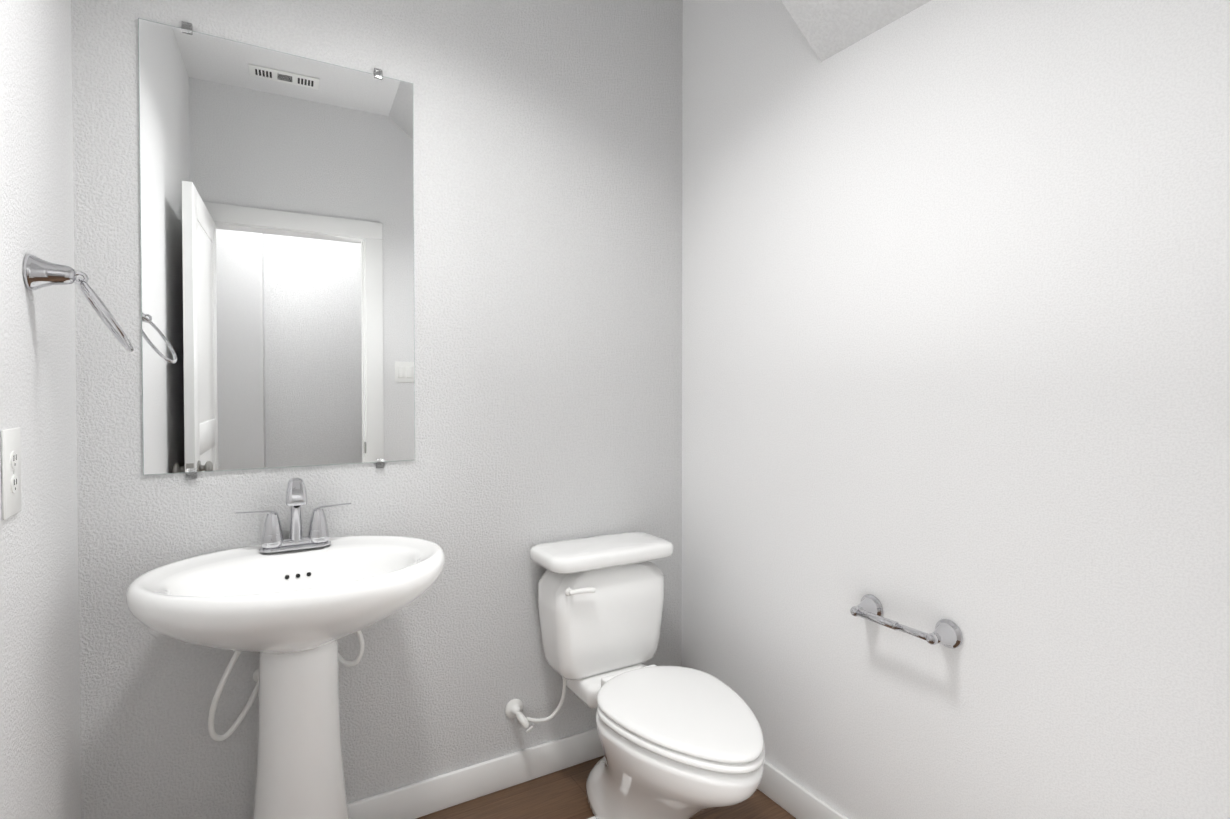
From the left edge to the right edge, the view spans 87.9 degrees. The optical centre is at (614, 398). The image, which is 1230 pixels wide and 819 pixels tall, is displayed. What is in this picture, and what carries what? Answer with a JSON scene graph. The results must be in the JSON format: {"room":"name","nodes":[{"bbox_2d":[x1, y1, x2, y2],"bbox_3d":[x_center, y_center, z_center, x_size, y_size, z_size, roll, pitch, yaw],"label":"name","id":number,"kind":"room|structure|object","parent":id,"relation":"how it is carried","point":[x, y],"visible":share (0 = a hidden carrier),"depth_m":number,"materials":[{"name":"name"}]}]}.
{"room":"bathroom","nodes":[
{"label":"bathroom","id":0,"kind":"room"},
{"bbox_2d":[0,0,80,818],"bbox_3d":[-0.801,-0.147,0.615,0.120,2.740,1.855,-1,1,-31],"label":"wall","id":1,"kind":"structure","parent":0,"point":[40,768],"depth_m":1.18,"materials":[{"name":"paint"}]},
{"bbox_2d":[1,427,21,519],"bbox_3d":[-0.966,0.117,1.024,0.007,0.140,0.086,-1,1,-31],"label":"electrical outlet plate","id":2,"kind":"object","parent":1,"relation":"attached to","point":[11,466],"visible":1,"depth_m":1.01,"materials":[{"name":"white plastic"}]},
{"bbox_2d":[23,254,133,351],"bbox_3d":[-0.992,-0.174,1.198,0.143,0.165,0.160,-1,1,-31],"label":"towel ring","id":3,"kind":"object","parent":1,"relation":"attached to","point":[39,273],"visible":1,"depth_m":1.14,"materials":[{"name":"silver metal"}]},
{"bbox_2d":[71,0,682,818],"bbox_3d":[-0.520,-0.166,1.928,1.940,2.740,0.120,-1,1,-31],"label":"wall","id":4,"kind":"structure","parent":0,"point":[547,270],"depth_m":1.89,"materials":[{"name":"paint"}]},
{"bbox_2d":[138,18,414,479],"bbox_3d":[-0.843,-0.357,1.659,0.629,1.102,0.009,-1,1,-31],"label":"mirror","id":5,"kind":"object","parent":4,"relation":"attached to","point":[277,248],"visible":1,"depth_m":1.64,"materials":[{"name":"grey mirror"}]},
{"bbox_2d":[347,727,604,818],"bbox_3d":[-0.486,1.155,1.890,1.700,0.098,0.014,-1,1,-31],"label":"baseboard","id":6,"kind":"structure","parent":4,"relation":"attached to","point":[436,794],"depth_m":1.93,"materials":[{"name":"white paint"}]},
{"bbox_2d":[416,755,795,818],"bbox_3d":[0.300,1.274,0.561,4.140,0.100,3.345,-1,1,-31],"label":"floor","id":7,"kind":"structure","parent":0,"point":[560,794],"depth_m":1.89,"materials":[{"name":"brown wood"}]},
{"bbox_2d":[125,478,444,818],"bbox_3d":[-0.718,0.705,1.470,0.649,1.009,0.487,-1,1,-31],"label":"sink","id":8,"kind":"object","parent":7,"relation":"on","point":[294,608],"visible":1,"depth_m":1.48,"materials":[{"name":"white ceramic"}]},
{"bbox_2d":[505,532,764,818],"bbox_3d":[0.077,0.830,1.755,0.495,0.752,0.809,-1,1,-31],"label":"toilet","id":9,"kind":"object","parent":7,"relation":"on","point":[677,742],"visible":1,"depth_m":1.77,"materials":[{"name":"white ceramic"}]},
{"bbox_2d":[781,0,930,61],"bbox_3d":[0.540,-1.218,1.022,0.780,0.610,1.220,-1,1,-31],"label":"soffit","id":10,"kind":"structure","parent":0,"point":[828,28],"depth_m":1.63,"materials":[{"name":"paint"}]},
{"bbox_2d":[682,0,1229,818],"bbox_3d":[0.766,-0.161,1.540,0.120,2.740,1.855,-1,1,-31],"label":"wall","id":11,"kind":"structure","parent":0,"point":[956,310],"depth_m":1.41,"materials":[{"name":"paint"}]},
{"bbox_2d":[757,759,848,818],"bbox_3d":[0.712,1.161,1.520,0.014,0.098,1.841,-1,1,-31],"label":"baseboard","id":12,"kind":"structure","parent":11,"relation":"attached to","point":[792,797],"depth_m":1.84,"materials":[{"name":"white paint"}]},
{"bbox_2d":[850,594,962,648],"bbox_3d":[0.672,0.530,1.515,0.076,0.065,0.269,-1,1,-31],"label":"toilet paper holder","id":13,"kind":"object","parent":11,"relation":"attached to","point":[947,633],"visible":1,"depth_m":1.46,"materials":[{"name":"silver metal"}]}
]}

